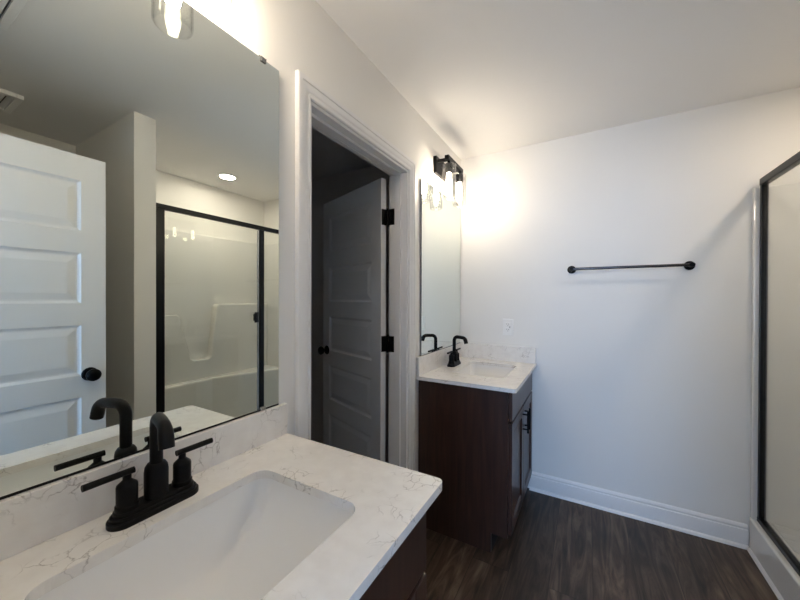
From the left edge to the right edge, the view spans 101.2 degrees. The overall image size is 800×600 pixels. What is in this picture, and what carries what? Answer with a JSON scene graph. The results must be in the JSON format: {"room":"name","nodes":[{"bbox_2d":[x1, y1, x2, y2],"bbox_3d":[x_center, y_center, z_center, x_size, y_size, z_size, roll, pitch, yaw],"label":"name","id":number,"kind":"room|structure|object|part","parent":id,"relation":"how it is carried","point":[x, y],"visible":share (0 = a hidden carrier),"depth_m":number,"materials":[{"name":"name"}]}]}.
{"room":"bathroom","nodes":[
{"label":"bathroom","id":0,"kind":"room"},
{"bbox_2d":[184,0,460,471],"bbox_3d":[-0.226,0.120,1.480,0.115,2.440,2.625,0,0,30],"label":"wall","id":1,"kind":"structure","parent":0,"point":[292,35],"depth_m":1.16,"materials":[{"name":"white paint"}]},
{"bbox_2d":[0,0,278,499],"bbox_3d":[-0.570,-0.202,0.744,0.016,1.080,0.719,0,0,30],"label":"wall mirror","id":2,"kind":"object","parent":1,"relation":"attached to","point":[139,139],"visible":1,"depth_m":0.71,"materials":[{"name":"white mirror"}]},
{"bbox_2d":[0,402,286,560],"bbox_3d":[-0.565,0.388,0.751,0.019,0.098,0.761,0,0,30],"label":"backsplash","id":3,"kind":"structure","parent":1,"relation":"attached to","point":[30,518],"depth_m":0.66,"materials":[{"name":"white stone"}]},
{"bbox_2d":[295,70,415,470],"bbox_3d":[-0.135,0.277,1.507,0.018,2.126,0.882,0,0,30],"label":"trim","id":4,"kind":"structure","parent":1,"relation":"attached to","point":[307,91],"depth_m":1.17,"materials":[{"name":"white paint"}]},
{"bbox_2d":[310,102,407,467],"bbox_3d":[-0.192,0.307,1.540,0.116,2.066,0.761,0,0,30],"label":"trim","id":5,"kind":"structure","parent":1,"relation":"attached to","point":[321,120],"depth_m":1.84,"materials":[{"name":"white paint"}]},
{"bbox_2d":[388,175,389,462],"bbox_3d":[-0.251,0.277,1.574,0.018,2.126,0.882,0,0,30],"label":"trim","id":6,"kind":"structure","parent":1,"relation":"attached to","point":[389,175],"depth_m":1.89,"materials":[{"name":"white paint"}]},
{"bbox_2d":[416,342,461,375],"bbox_3d":[0.293,0.390,2.252,0.019,0.110,0.765,0,0,30],"label":"backsplash","id":7,"kind":"structure","parent":1,"relation":"attached to","point":[426,363],"depth_m":2.09,"materials":[{"name":"white stone"}]},
{"bbox_2d":[420,178,460,355],"bbox_3d":[0.297,-0.200,2.262,0.016,1.072,0.687,0,0,30],"label":"wall mirror","id":8,"kind":"object","parent":1,"relation":"attached to","point":[440,221],"visible":1,"depth_m":2.19,"materials":[{"name":"white mirror"}]},
{"bbox_2d":[433,154,464,206],"bbox_3d":[0.339,-0.791,2.200,0.144,0.281,0.292,0,0,30],"label":"vanity light","id":9,"kind":"object","parent":1,"relation":"attached to","point":[442,170],"visible":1,"depth_m":2.15,"materials":[{"name":"black metal"}]},
{"bbox_3d":[0.286,-0.878,2.229,0.022,0.108,0.250,0,0,30],"label":"plate","id":10,"kind":"part","parent":9,"relation":"part of","materials":[{"name":"black metal"}]},
{"bbox_3d":[0.273,-0.900,2.122,0.064,0.020,0.020,0,0,30],"label":"arm","id":11,"kind":"part","parent":9,"relation":"part of","materials":[{"name":"black metal"}]},
{"bbox_2d":[445,160,452,172],"bbox_3d":[0.312,-0.850,2.099,0.052,0.075,0.052,0,0,30],"label":"socket","id":12,"kind":"object","parent":9,"relation":"attached to","point":[449,165],"depth_m":2.08,"materials":[{"name":"black metal"}]},
{"bbox_3d":[0.312,-0.757,2.100,0.038,0.110,0.038,0,0,30],"label":"bulb","id":13,"kind":"part","parent":9,"relation":"part of","materials":[{"name":"white glass"}]},
{"bbox_2d":[456,171,462,182],"bbox_3d":[0.411,-0.850,2.273,0.052,0.075,0.052,0,0,30],"label":"socket","id":14,"kind":"object","parent":9,"relation":"attached to","point":[459,176],"depth_m":2.25,"materials":[{"name":"black metal"}]},
{"bbox_3d":[0.411,-0.758,2.274,0.038,0.110,0.038,0,0,30],"label":"bulb","id":15,"kind":"part","parent":9,"relation":"part of","materials":[{"name":"white glass"}]},
{"bbox_2d":[311,166,388,462],"bbox_3d":[-1.359,0.113,2.119,2.485,2.440,2.370,0,0,30],"label":"wall","id":16,"kind":"structure","parent":0,"point":[325,190],"depth_m":3.01,"materials":[{"name":"white paint"}]},
{"bbox_2d":[388,209,393,351],"bbox_3d":[-0.023,0.410,1.861,0.098,1.857,0.004,0,0,30],"label":"door hinge","id":17,"kind":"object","parent":16,"relation":"attached to","point":[391,211],"depth_m":1.87,"materials":[{"name":"black metal"}]},
{"bbox_2d":[318,178,388,461],"bbox_3d":[-0.319,0.315,2.145,0.167,2.020,0.712,0,0,-40],"label":"door","id":18,"kind":"structure","parent":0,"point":[354,349],"depth_m":2.07,"materials":[{"name":"white paint"}]},
{"bbox_3d":[-0.547,0.358,2.337,0.066,0.064,0.064,0,0,-40],"label":"knob","id":19,"kind":"part","parent":18,"relation":"part of","materials":[{"name":"black metal"}]},
{"bbox_3d":[-0.322,0.237,2.149,0.035,0.241,0.516,0,0,-40],"label":"panel","id":20,"kind":"part","parent":18,"relation":"part of","materials":[{"name":"white paint"}]},
{"bbox_3d":[-0.323,0.583,2.151,0.035,0.241,0.516,0,0,-40],"label":"panel","id":21,"kind":"part","parent":18,"relation":"part of","materials":[{"name":"white paint"}]},
{"bbox_3d":[-0.324,0.929,2.152,0.035,0.241,0.516,0,0,-40],"label":"panel","id":22,"kind":"part","parent":18,"relation":"part of","materials":[{"name":"white paint"}]},
{"bbox_3d":[-0.320,-0.455,2.146,0.035,0.241,0.516,0,0,-40],"label":"panel","id":23,"kind":"part","parent":18,"relation":"part of","materials":[{"name":"white paint"}]},
{"bbox_3d":[-0.321,-0.109,2.147,0.035,0.241,0.516,0,0,-40],"label":"panel","id":24,"kind":"part","parent":18,"relation":"part of","materials":[{"name":"white paint"}]},
{"bbox_2d":[311,0,799,180],"bbox_3d":[-0.257,-1.130,1.540,5.160,0.060,2.745,0,0,30],"label":"ceiling","id":25,"kind":"structure","parent":0,"point":[487,76],"depth_m":1.50,"materials":[{"name":"white paint"}]},
{"bbox_2d":[424,488,777,599],"bbox_3d":[-0.265,1.370,1.552,5.160,0.060,2.745,0,0,30],"label":"floor","id":26,"kind":"structure","parent":0,"point":[557,548],"depth_m":1.67,"materials":[{"name":"brown wood"}]},
{"bbox_2d":[359,512,425,599],"bbox_3d":[-0.331,0.902,0.603,0.578,0.884,0.729,0,0,30],"label":"vanity cabinet","id":27,"kind":"object","parent":26,"relation":"on","point":[403,577],"visible":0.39,"depth_m":0.69,"materials":[{"name":"brown wood"}]},
{"bbox_2d":[0,402,441,599],"bbox_3d":[-0.327,0.400,0.615,0.568,0.120,0.761,0,0,30],"label":"countertop","id":28,"kind":"structure","parent":27,"relation":"on","point":[51,534],"depth_m":0.65,"materials":[{"name":"white stone"}]},
{"bbox_2d":[81,412,212,531],"bbox_3d":[-0.482,0.335,0.676,0.134,0.206,0.236,0,0,30],"label":"faucet","id":29,"kind":"object","parent":28,"relation":"on","point":[159,495],"visible":1,"depth_m":0.67,"materials":[{"name":"black metal"}]},
{"bbox_3d":[-0.555,0.341,0.627,0.012,0.012,0.079,0,0,30],"label":"lever","id":30,"kind":"part","parent":29,"relation":"part of","materials":[{"name":"black metal"}]},
{"bbox_3d":[-0.541,0.379,0.651,0.039,0.070,0.039,0,0,30],"label":"handle","id":31,"kind":"part","parent":29,"relation":"part of","materials":[{"name":"black metal"}]},
{"bbox_3d":[-0.516,0.425,0.696,0.054,0.026,0.166,0,0,30],"label":"plate","id":32,"kind":"part","parent":29,"relation":"part of","materials":[{"name":"black metal"}]},
{"bbox_3d":[-0.486,0.323,0.664,0.043,0.182,0.130,0,0,-43],"label":"spout","id":33,"kind":"part","parent":29,"relation":"part of","materials":[{"name":"black metal"}]},
{"bbox_3d":[-0.490,0.379,0.740,0.039,0.070,0.039,0,0,30],"label":"handle","id":34,"kind":"part","parent":29,"relation":"part of","materials":[{"name":"black metal"}]},
{"bbox_3d":[-0.477,0.341,0.764,0.012,0.012,0.079,0,0,30],"label":"lever","id":35,"kind":"part","parent":29,"relation":"part of","materials":[{"name":"black metal"}]},
{"bbox_2d":[37,478,352,599],"bbox_3d":[-0.326,0.535,0.594,0.376,0.150,0.482,0,0,30],"label":"undermount sink","id":36,"kind":"object","parent":28,"relation":"in","point":[245,542],"visible":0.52,"depth_m":0.72,"materials":[{"name":"white ceramic"}]},
{"bbox_3d":[-0.033,0.938,0.634,0.020,0.582,0.350,0,0,30],"label":"door","id":37,"kind":"part","parent":27,"relation":"part of","materials":[{"name":"brown wood"}]},
{"bbox_2d":[418,373,531,552],"bbox_3d":[0.537,0.903,2.130,0.571,0.872,0.733,0,0,30],"label":"vanity cabinet","id":38,"kind":"object","parent":26,"relation":"on","point":[478,442],"visible":0.84,"depth_m":1.81,"materials":[{"name":"brown wood"}]},
{"bbox_2d":[416,342,536,392],"bbox_3d":[0.528,0.402,2.118,0.561,0.131,0.765,0,0,30],"label":"countertop","id":39,"kind":"structure","parent":38,"relation":"on","point":[431,367],"depth_m":2.14,"materials":[{"name":"white stone"}]},
{"bbox_2d":[447,335,467,366],"bbox_3d":[0.405,0.342,2.232,0.134,0.206,0.236,0,0,30],"label":"faucet","id":40,"kind":"object","parent":39,"relation":"on","point":[454,360],"visible":1,"depth_m":2.22,"materials":[{"name":"black metal"}]},
{"bbox_3d":[0.346,0.386,2.207,0.039,0.070,0.039,0,0,30],"label":"handle","id":41,"kind":"part","parent":40,"relation":"part of","materials":[{"name":"black metal"}]},
{"bbox_3d":[0.371,0.432,2.252,0.054,0.026,0.166,0,0,30],"label":"plate","id":42,"kind":"part","parent":40,"relation":"part of","materials":[{"name":"black metal"}]},
{"bbox_3d":[0.401,0.330,2.220,0.043,0.182,0.130,0,0,-43],"label":"spout","id":43,"kind":"part","parent":40,"relation":"part of","materials":[{"name":"black metal"}]},
{"bbox_2d":[456,364,513,377],"bbox_3d":[0.556,0.542,2.137,0.376,0.150,0.482,0,0,30],"label":"undermount sink","id":44,"kind":"object","parent":39,"relation":"in","point":[472,369],"visible":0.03,"depth_m":2.33,"materials":[{"name":"white ceramic"}]},
{"bbox_3d":[0.658,0.934,1.857,0.020,0.582,0.352,0,0,30],"label":"door","id":45,"kind":"part","parent":38,"relation":"part of","materials":[{"name":"brown wood"}]},
{"bbox_3d":[0.748,0.556,2.010,0.019,0.152,0.707,0,0,30],"label":"drawer","id":46,"kind":"part","parent":38,"relation":"part of","materials":[{"name":"brown wood"}]},
{"bbox_3d":[0.753,0.731,1.968,0.037,0.130,0.012,0,0,30],"label":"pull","id":47,"kind":"part","parent":38,"relation":"part of","materials":[{"name":"black metal"}]},
{"bbox_3d":[0.835,0.933,2.166,0.020,0.582,0.352,0,0,30],"label":"door","id":48,"kind":"part","parent":38,"relation":"part of","materials":[{"name":"brown wood"}]},
{"bbox_3d":[0.787,0.731,2.027,0.037,0.130,0.012,0,0,30],"label":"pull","id":49,"kind":"part","parent":38,"relation":"part of","materials":[{"name":"black metal"}]},
{"bbox_2d":[749,182,799,599],"bbox_3d":[1.843,0.382,0.964,0.722,1.955,1.465,0,0,30],"label":"shower","id":50,"kind":"object","parent":26,"relation":"on","point":[783,342],"visible":0.94,"depth_m":1.70,"materials":[{"name":"white plastic"}]},
{"bbox_2d":[757,151,799,576],"bbox_3d":[1.551,0.269,1.131,0.058,1.813,1.405,0,0,30],"label":"screen","id":51,"kind":"object","parent":50,"relation":"attached to","point":[794,161],"visible":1,"depth_m":1.71,"materials":[{"name":"black metal"}]},
{"bbox_3d":[1.560,1.162,1.129,0.030,0.026,1.405,0,0,30],"label":"sill rail","id":52,"kind":"part","parent":51,"relation":"part of","materials":[{"name":"black metal"}]},
{"bbox_2d":[460,87,799,545],"bbox_3d":[0.395,0.116,2.694,5.160,2.440,0.100,0,0,30],"label":"wall","id":53,"kind":"structure","parent":0,"point":[641,378],"depth_m":2.03,"materials":[{"name":"white paint"}]},
{"bbox_2d":[503,319,512,335],"bbox_3d":[0.790,0.199,2.406,0.074,0.120,0.008,0,0,30],"label":"wall outlet","id":54,"kind":"object","parent":53,"relation":"attached to","point":[507,323],"visible":1,"depth_m":2.40,"materials":[{"name":"white plastic"}]},
{"bbox_2d":[567,261,695,273],"bbox_3d":[1.395,-0.201,2.021,0.656,0.052,0.074,0,0,30],"label":"towel bar","id":55,"kind":"object","parent":53,"relation":"attached to","point":[689,265],"visible":1,"depth_m":1.97,"materials":[{"name":"black metal"}]},
{"bbox_3d":[1.133,-0.202,2.171,0.052,0.052,0.074,0,0,30],"label":"post","id":56,"kind":"part","parent":55,"relation":"part of","materials":[{"name":"black metal"}]},
{"bbox_3d":[1.383,-0.201,2.000,0.600,0.017,0.017,0,0,30],"label":"rod","id":57,"kind":"part","parent":55,"relation":"part of","materials":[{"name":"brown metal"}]},
{"bbox_3d":[1.657,-0.199,1.871,0.052,0.052,0.074,0,0,30],"label":"post","id":58,"kind":"part","parent":55,"relation":"part of","materials":[{"name":"black metal"}]},
{"bbox_2d":[529,471,748,549],"bbox_3d":[1.399,1.280,2.051,1.110,0.125,0.027,0,0,30],"label":"baseboard","id":59,"kind":"structure","parent":53,"relation":"attached to","point":[725,531],"depth_m":1.99,"materials":[{"name":"white paint"}]},
{"bbox_2d":[747,548,783,599],"bbox_3d":[1.514,1.338,1.139,0.012,0.018,1.441,0,0,30],"label":"trim","id":60,"kind":"structure","parent":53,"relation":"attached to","point":[769,581],"depth_m":1.59,"materials":[{"name":"white paint"}]}
]}

